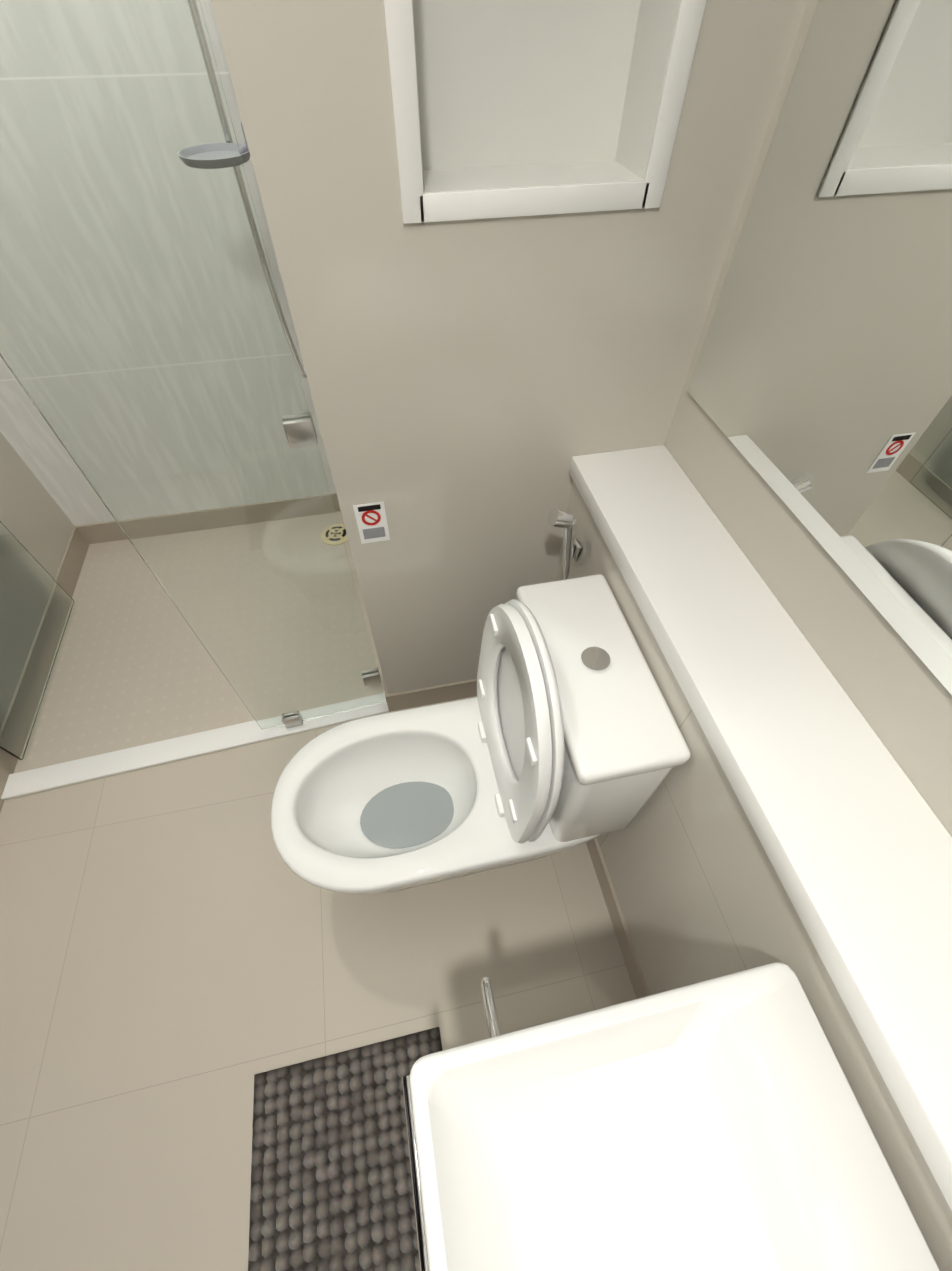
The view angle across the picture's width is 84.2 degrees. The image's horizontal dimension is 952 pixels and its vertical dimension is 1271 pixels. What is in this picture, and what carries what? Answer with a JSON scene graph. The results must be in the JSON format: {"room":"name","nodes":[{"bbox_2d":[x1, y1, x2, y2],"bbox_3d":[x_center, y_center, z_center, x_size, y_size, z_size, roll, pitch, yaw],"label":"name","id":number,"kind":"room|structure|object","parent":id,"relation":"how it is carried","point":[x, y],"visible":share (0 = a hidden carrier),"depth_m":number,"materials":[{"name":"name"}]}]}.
{"room":"bathroom","nodes":[
{"label":"bathroom","id":0,"kind":"room"},
{"bbox_2d":[0,432,73,578],"bbox_3d":[-1.339,-0.115,0.383,0.100,2.450,2.520,-9,54,-7],"label":"wall","id":1,"kind":"structure","parent":0,"point":[36,522],"depth_m":1.80,"materials":[{"name":"beige paint"}]},
{"bbox_2d":[0,521,73,759],"bbox_3d":[-1.372,-0.446,0.964,0.087,1.878,0.625,-9,54,-7],"label":"glass","id":2,"kind":"object","parent":1,"relation":"attached to","point":[36,602],"visible":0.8,"depth_m":1.62,"materials":[{"name":"white"}]},
{"bbox_2d":[0,525,91,812],"bbox_3d":[-1.381,0.245,1.589,0.008,0.090,1.645,-9,54,-7],"label":"baseboard","id":3,"kind":"structure","parent":1,"relation":"attached to","point":[82,537],"depth_m":1.94,"materials":[{"name":"beige tile"}]},
{"bbox_2d":[0,511,636,1270],"bbox_3d":[-0.431,0.501,1.519,1.965,0.100,2.720,-9,54,-7],"label":"floor","id":4,"kind":"structure","parent":0,"point":[186,954],"depth_m":1.26,"materials":[{"name":"tile"}]},
{"bbox_2d":[1,691,388,799],"bbox_3d":[-0.811,0.322,1.582,1.097,0.014,0.074,-12,54,-9],"label":"shower threshold","id":5,"kind":"structure","parent":4,"relation":"on","point":[46,778],"depth_m":1.55,"materials":[{"name":"white stone"}]},
{"bbox_2d":[0,0,385,729],"bbox_3d":[-0.463,-0.316,0.884,0.380,1.870,0.032,-12,54,-9],"label":"glass","id":6,"kind":"object","parent":5,"relation":"on","point":[146,354],"visible":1,"depth_m":0.74,"materials":[{"name":"white"}]},
{"bbox_2d":[339,524,347,541],"bbox_3d":[-0.570,-0.414,2.140,0.124,0.009,0.124,-9,54,-7],"label":"drain cover","id":7,"kind":"object","parent":4,"relation":"on","point":[343,532],"visible":0.1,"depth_m":2.14,"materials":[{"name":"beige metal"}]},
{"bbox_2d":[248,1027,441,1270],"bbox_3d":[-0.216,1.133,0.964,0.400,0.028,0.600,-9,54,-7],"label":"rug","id":8,"kind":"object","parent":4,"relation":"on","point":[331,1185],"visible":0.85,"depth_m":1.03,"materials":[{"name":"grey fabric"}]},
{"bbox_2d":[271,574,690,894],"bbox_3d":[-0.073,0.284,1.102,0.726,0.831,0.384,-9,54,-7],"label":"toilet","id":9,"kind":"object","parent":4,"relation":"on","point":[560,732],"visible":1,"depth_m":1.02,"materials":[{"name":"white ceramic"}]},
{"bbox_2d":[211,0,807,693],"bbox_3d":[0.006,-0.958,1.025,0.760,2.450,1.000,-9,54,-7],"label":"wall","id":10,"kind":"structure","parent":0,"point":[475,386],"depth_m":0.80,"materials":[{"name":"beige paint"}]},
{"bbox_2d":[0,0,335,525],"bbox_3d":[-1.000,-1.240,1.233,1.345,2.450,0.100,-9,54,-7],"label":"wall tiles","id":11,"kind":"structure","parent":10,"relation":"attached to","point":[29,435],"depth_m":1.74,"materials":[{"name":"beige tile"}]},
{"bbox_2d":[80,493,340,543],"bbox_3d":[-0.999,-0.486,2.143,1.075,0.090,0.008,-9,54,-7],"label":"baseboard","id":12,"kind":"structure","parent":10,"relation":"attached to","point":[109,531],"depth_m":2.08,"materials":[{"name":"beige tile"}]},
{"bbox_2d":[238,121,306,378],"bbox_3d":[-0.496,-1.147,0.906,0.188,1.566,0.368,-9,54,-7],"label":"rail","id":13,"kind":"object","parent":10,"relation":"attached to","point":[244,151],"visible":0.17,"depth_m":1.36,"materials":[{"name":"silver metal"}]},
{"bbox_2d":[353,501,389,543],"bbox_3d":[-0.210,-0.227,1.068,0.060,0.100,0.002,-9,54,-7],"label":"sign","id":14,"kind":"object","parent":10,"relation":"attached to","point":[371,520],"visible":1,"depth_m":1.06,"materials":[{"name":"white plastic"}]},
{"bbox_2d":[382,674,395,711],"bbox_3d":[-0.370,-0.171,1.907,0.008,0.090,0.978,-9,54,-7],"label":"baseboard","id":15,"kind":"structure","parent":10,"relation":"attached to","point":[391,703],"depth_m":1.62,"materials":[{"name":"beige tile"}]},
{"bbox_2d":[384,679,476,709],"bbox_3d":[-0.041,0.170,1.652,0.450,0.090,0.008,-9,54,-7],"label":"baseboard","id":16,"kind":"structure","parent":10,"relation":"attached to","point":[468,688],"depth_m":1.63,"materials":[{"name":"beige tile"}]},
{"bbox_2d":[383,0,705,223],"bbox_3d":[0.069,-0.813,0.484,0.360,0.660,0.122,-9,54,-7],"label":"wall niche","id":17,"kind":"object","parent":10,"relation":"in","point":[509,108],"depth_m":0.69,"materials":[{"name":"white"}]},
{"bbox_2d":[555,445,951,1270],"bbox_3d":[0.441,0.479,0.945,0.197,0.850,1.520,-9,54,-7],"label":"ledge","id":18,"kind":"structure","parent":0,"point":[785,815],"depth_m":0.68,"materials":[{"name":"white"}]},
{"bbox_2d":[548,508,589,579],"bbox_3d":[0.187,-0.071,1.149,0.090,0.476,0.091,-9,54,-7],"label":"bidet sprayer","id":19,"kind":"object","parent":18,"relation":"attached to","point":[576,549],"visible":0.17,"depth_m":1.04,"materials":[{"name":"silver metal"}]},
{"bbox_2d":[586,838,649,998],"bbox_3d":[0.348,0.710,1.246,0.008,0.090,1.490,-9,54,-7],"label":"baseboard","id":20,"kind":"structure","parent":18,"relation":"attached to","point":[633,967],"depth_m":1.25,"materials":[{"name":"beige tile"}]},
{"bbox_2d":[402,962,939,1270],"bbox_3d":[0.190,0.703,0.496,0.477,0.496,0.703,-9,54,-7],"label":"basin","id":21,"kind":"object","parent":18,"relation":"attached to","point":[720,1123],"visible":1,"depth_m":0.55,"materials":[{"name":"white ceramic"}]},
{"bbox_2d":[664,0,951,836],"bbox_3d":[0.599,0.012,0.296,0.100,2.450,1.620,-9,54,-7],"label":"wall","id":22,"kind":"structure","parent":0,"point":[896,691],"depth_m":0.72,"materials":[{"name":"beige paint"}]},
{"bbox_2d":[688,0,951,694],"bbox_3d":[0.539,-0.139,0.137,0.006,0.935,1.486,-9,54,-7],"label":"mirror panel","id":23,"kind":"object","parent":22,"relation":"attached to","point":[820,390],"visible":1,"depth_m":0.60,"materials":[{"name":"silver mirror"}]}
]}

